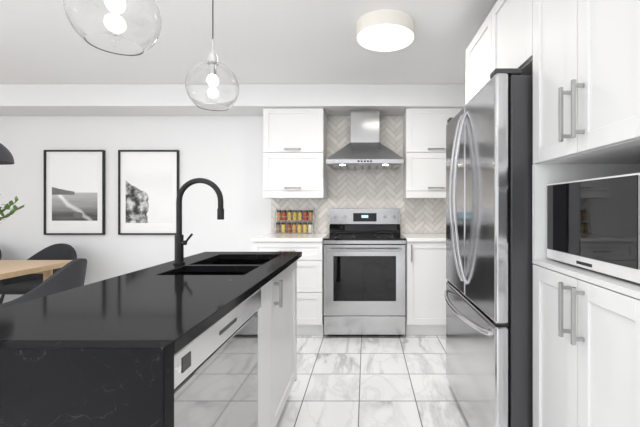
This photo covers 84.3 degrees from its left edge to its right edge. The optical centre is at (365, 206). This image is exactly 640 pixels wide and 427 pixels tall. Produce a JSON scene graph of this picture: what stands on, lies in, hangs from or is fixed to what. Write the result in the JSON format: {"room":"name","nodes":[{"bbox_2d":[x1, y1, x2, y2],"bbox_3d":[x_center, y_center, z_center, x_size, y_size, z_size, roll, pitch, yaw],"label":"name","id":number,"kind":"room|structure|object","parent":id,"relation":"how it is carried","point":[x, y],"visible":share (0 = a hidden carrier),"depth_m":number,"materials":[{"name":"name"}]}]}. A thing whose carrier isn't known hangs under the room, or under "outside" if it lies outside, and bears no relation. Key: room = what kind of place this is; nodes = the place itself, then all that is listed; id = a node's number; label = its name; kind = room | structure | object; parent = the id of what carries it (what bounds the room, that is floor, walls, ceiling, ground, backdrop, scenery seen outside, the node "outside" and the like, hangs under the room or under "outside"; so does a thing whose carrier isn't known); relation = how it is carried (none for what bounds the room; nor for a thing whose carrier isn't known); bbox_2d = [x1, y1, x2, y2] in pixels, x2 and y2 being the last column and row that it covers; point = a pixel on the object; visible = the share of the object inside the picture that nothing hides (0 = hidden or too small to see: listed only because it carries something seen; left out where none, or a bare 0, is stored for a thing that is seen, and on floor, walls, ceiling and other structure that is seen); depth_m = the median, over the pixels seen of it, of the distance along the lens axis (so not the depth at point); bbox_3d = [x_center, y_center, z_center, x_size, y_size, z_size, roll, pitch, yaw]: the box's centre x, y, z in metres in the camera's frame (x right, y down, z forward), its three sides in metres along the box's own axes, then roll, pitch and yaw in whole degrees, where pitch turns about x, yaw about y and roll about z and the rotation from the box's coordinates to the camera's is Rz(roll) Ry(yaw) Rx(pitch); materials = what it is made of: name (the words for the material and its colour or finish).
{"room":"dining room and kitchen","nodes":[
{"label":"dining room and kitchen","id":0,"kind":"room"},
{"bbox_2d":[0,116,270,302],"bbox_3d":[-1.650,-0.010,3.910,6.100,2.420,0.100,0,0,0],"label":"wall","id":1,"kind":"structure","parent":0,"point":[224,154],"depth_m":3.86,"materials":[{"name":"white paint"}]},
{"bbox_2d":[43,150,104,234],"bbox_3d":[-3.200,-0.160,3.843,0.660,0.930,0.028,0,0,0],"label":"picture frame","id":2,"kind":"object","parent":1,"relation":"attached to","point":[73,192],"visible":0.98,"depth_m":3.84,"materials":[{"name":"black"}]},
{"bbox_2d":[51,156,97,220],"bbox_3d":[-3.200,-0.200,3.844,0.500,0.700,0.002,0,0,0],"label":"print","id":3,"kind":"object","parent":2,"relation":"attached to","point":[74,179],"depth_m":3.84},
{"bbox_2d":[118,150,178,234],"bbox_3d":[-2.385,-0.160,3.843,0.660,0.930,0.028,0,0,0],"label":"picture frame","id":4,"kind":"object","parent":1,"relation":"attached to","point":[148,185],"visible":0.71,"depth_m":3.84,"materials":[{"name":"black"}]},
{"bbox_2d":[125,155,172,222],"bbox_3d":[-2.385,-0.195,3.844,0.510,0.740,0.002,0,0,0],"label":"print","id":5,"kind":"object","parent":4,"relation":"attached to","point":[148,178],"depth_m":3.84},
{"bbox_2d":[263,108,326,198],"bbox_3d":[-0.735,-0.545,3.671,0.610,0.907,0.358,0,0,0],"label":"upper cabinet","id":6,"kind":"object","parent":1,"relation":"attached to","point":[294,152],"visible":0.98,"depth_m":3.54,"materials":[{"name":"white wood"}]},
{"bbox_2d":[271,116,445,232],"bbox_3d":[0.127,-0.358,3.854,2.343,1.284,0.008,0,0,0],"label":"tile backsplash","id":7,"kind":"structure","parent":1,"relation":"attached to","point":[364,188],"depth_m":3.85,"materials":[{"name":"grey tile"}]},
{"bbox_2d":[326,110,403,168],"bbox_3d":[-0.010,-0.704,3.604,0.750,0.590,0.492,0,0,0],"label":"range hood","id":8,"kind":"object","parent":1,"relation":"attached to","point":[364,148],"visible":0.98,"depth_m":3.53,"materials":[{"name":"silver metal"}]},
{"bbox_2d":[403,108,461,198],"bbox_3d":[0.851,-0.545,3.671,0.894,0.907,0.358,0,0,0],"label":"upper cabinet","id":9,"kind":"object","parent":1,"relation":"attached to","point":[424,152],"visible":0.42,"depth_m":3.54,"materials":[{"name":"white wood"}]},
{"bbox_2d":[0,0,496,83],"bbox_3d":[-1.650,-1.270,0.630,6.100,0.100,6.660,0,0,0],"label":"ceiling","id":10,"kind":"structure","parent":0,"point":[272,42],"depth_m":2.64,"materials":[{"name":"white paint"}]},
{"bbox_2d":[0,143,13,164],"bbox_3d":[-2.880,-0.777,2.550,0.450,0.884,0.450,0,0,0],"label":"dome pendant light","id":11,"kind":"object","parent":10,"relation":"hanging from","point":[6,157],"visible":1,"depth_m":2.61,"materials":[{"name":"grey metal"}]},
{"bbox_2d":[62,0,161,55],"bbox_3d":[-0.745,-0.850,1.040,0.238,0.739,0.238,0,0,0],"label":"pendant light","id":12,"kind":"object","parent":10,"relation":"hanging from","point":[127,27],"visible":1,"depth_m":0.98,"materials":[{"name":"clear glass"}]},
{"bbox_2d":[185,0,238,110],"bbox_3d":[-0.735,-0.850,1.680,0.238,0.739,0.238,0,0,0],"label":"pendant light","id":13,"kind":"object","parent":10,"relation":"hanging from","point":[211,83],"visible":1,"depth_m":1.60,"materials":[{"name":"clear glass"}]},
{"bbox_2d":[0,84,465,115],"bbox_3d":[-1.650,-1.110,3.664,5.896,0.216,0.388,0,0,0],"label":"beam","id":14,"kind":"structure","parent":10,"relation":"attached to","point":[141,99],"depth_m":3.47,"materials":[{"name":"white paint"}]},
{"bbox_2d":[356,9,414,51],"bbox_3d":[0.130,-1.173,2.350,0.390,0.091,0.390,0,0,0],"label":"lamp","id":15,"kind":"object","parent":10,"relation":"attached to","point":[385,30],"visible":1,"depth_m":2.28,"materials":[{"name":"white"}]},
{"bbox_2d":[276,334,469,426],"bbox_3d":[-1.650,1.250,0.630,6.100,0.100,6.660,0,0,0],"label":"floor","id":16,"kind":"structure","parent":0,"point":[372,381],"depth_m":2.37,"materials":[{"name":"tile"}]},
{"bbox_2d":[0,260,71,281],"bbox_3d":[-3.375,0.825,2.535,1.850,0.750,0.870,0,0,0],"label":"dining table","id":17,"kind":"object","parent":16,"relation":"on","point":[14,268],"visible":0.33,"depth_m":2.71,"materials":[{"name":"brown wood"}]},
{"bbox_2d":[0,194,23,220],"bbox_3d":[-2.721,0.134,2.494,0.438,0.632,0.281,0,0,0],"label":"plant","id":18,"kind":"object","parent":17,"relation":"on","point":[14,209],"visible":1,"depth_m":2.54,"materials":[{"name":"green plant"}]},
{"bbox_2d":[0,243,76,303],"bbox_3d":[-3.180,0.790,3.418,0.613,0.824,0.509,0,0,0],"label":"dining chair","id":19,"kind":"object","parent":16,"relation":"on","point":[22,284],"visible":0.27,"depth_m":3.52,"materials":[{"name":"grey fabric"}]},
{"bbox_2d":[0,258,86,308],"bbox_3d":[-2.360,0.790,2.515,0.571,0.824,0.612,0,0,0],"label":"dining chair","id":20,"kind":"object","parent":16,"relation":"on","point":[70,275],"visible":0.38,"depth_m":2.42,"materials":[{"name":"grey fabric"}]},
{"bbox_2d":[0,254,301,426],"bbox_3d":[-0.716,0.758,1.468,0.628,0.884,1.515,0,0,0],"label":"kitchen island","id":21,"kind":"object","parent":16,"relation":"on","point":[206,339],"depth_m":0.85,"materials":[{"name":"black quartz"},{"name":"white painted wood"},{"name":"metal"}]},
{"bbox_2d":[0,252,301,349],"bbox_3d":[-0.720,0.301,1.495,0.620,0.030,1.490,0,0,0],"label":"island countertop","id":22,"kind":"structure","parent":21,"relation":"on","point":[154,307],"depth_m":0.99,"materials":[{"name":"black stone"}]},
{"bbox_2d":[251,233,328,334],"bbox_3d":[-0.722,0.743,3.506,0.653,0.914,0.688,0,0,0],"label":"base cabinet","id":23,"kind":"object","parent":16,"relation":"on","point":[310,289],"visible":0.38,"depth_m":3.21,"materials":[{"name":"painted wood"},{"name":"nickel"}]},
{"bbox_2d":[274,208,313,233],"bbox_3d":[-0.775,0.149,3.793,0.419,0.273,0.103,0,0,0],"label":"spice rack","id":24,"kind":"object","parent":23,"relation":"on","point":[289,216],"visible":0.98,"depth_m":3.78,"materials":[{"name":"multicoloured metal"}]},
{"bbox_2d":[323,208,405,335],"bbox_3d":[-0.012,0.608,3.477,0.756,1.185,0.726,0,0,0],"label":"range","id":25,"kind":"object","parent":16,"relation":"on","point":[364,271],"visible":1,"depth_m":3.18,"materials":[{"name":"grey metal"}]},
{"bbox_2d":[400,233,446,334],"bbox_3d":[0.835,0.743,3.506,0.927,0.914,0.688,0,0,0],"label":"base cabinet","id":26,"kind":"object","parent":16,"relation":"on","point":[426,280],"visible":0.31,"depth_m":3.21,"materials":[{"name":"painted wood"},{"name":"nickel"}]},
{"bbox_2d":[444,68,532,426],"bbox_3d":[0.873,0.310,1.895,0.833,1.780,0.910,0,0,0],"label":"refrigerator","id":27,"kind":"object","parent":16,"relation":"on","point":[488,294],"visible":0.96,"depth_m":1.48,"materials":[{"name":"grey metal"}]},
{"bbox_2d":[532,256,638,426],"bbox_3d":[0.986,0.705,1.091,0.622,0.989,0.657,0,0,0],"label":"base cabinet","id":28,"kind":"object","parent":16,"relation":"on","point":[579,313],"depth_m":1.11,"materials":[{"name":"white wood"}]},
{"bbox_2d":[547,173,639,283],"bbox_3d":[0.913,0.059,1.088,0.404,0.300,0.600,0,0,0],"label":"microwave","id":29,"kind":"object","parent":28,"relation":"in","point":[593,224],"visible":1,"depth_m":1.07,"materials":[{"name":"silver metal"}]},
{"bbox_2d":[626,284,639,426],"bbox_3d":[0.986,0.705,0.698,0.622,0.989,0.357,0,0,0],"label":"base cabinet","id":30,"kind":"object","parent":16,"relation":"on","point":[632,290],"depth_m":0.89,"materials":[{"name":"white wood"}]},
{"bbox_2d":[466,25,481,103],"bbox_3d":[0.986,-0.840,2.091,0.622,0.450,0.525,0,0,0],"label":"upper cabinet","id":31,"kind":"object","parent":0,"relation":"attached to","point":[473,51],"depth_m":2.21,"materials":[{"name":"white wood"}]},
{"bbox_2d":[482,0,525,87],"bbox_3d":[0.986,-0.840,1.682,0.622,0.450,0.521,0,0,0],"label":"upper cabinet","id":32,"kind":"object","parent":0,"relation":"attached to","point":[504,28],"depth_m":1.73,"materials":[{"name":"white wood"}]},
{"bbox_2d":[526,0,639,167],"bbox_3d":[0.986,-0.618,1.091,0.622,0.892,0.657,0,0,0],"label":"upper cabinet","id":33,"kind":"object","parent":0,"relation":"attached to","point":[579,60],"depth_m":1.13,"materials":[{"name":"white wood"}]},
{"bbox_2d":[626,0,639,143],"bbox_3d":[0.986,-0.618,0.698,0.622,0.892,0.357,0,0,0],"label":"upper cabinet","id":34,"kind":"object","parent":0,"relation":"attached to","point":[632,6],"depth_m":0.89,"materials":[{"name":"white wood"}]}
]}

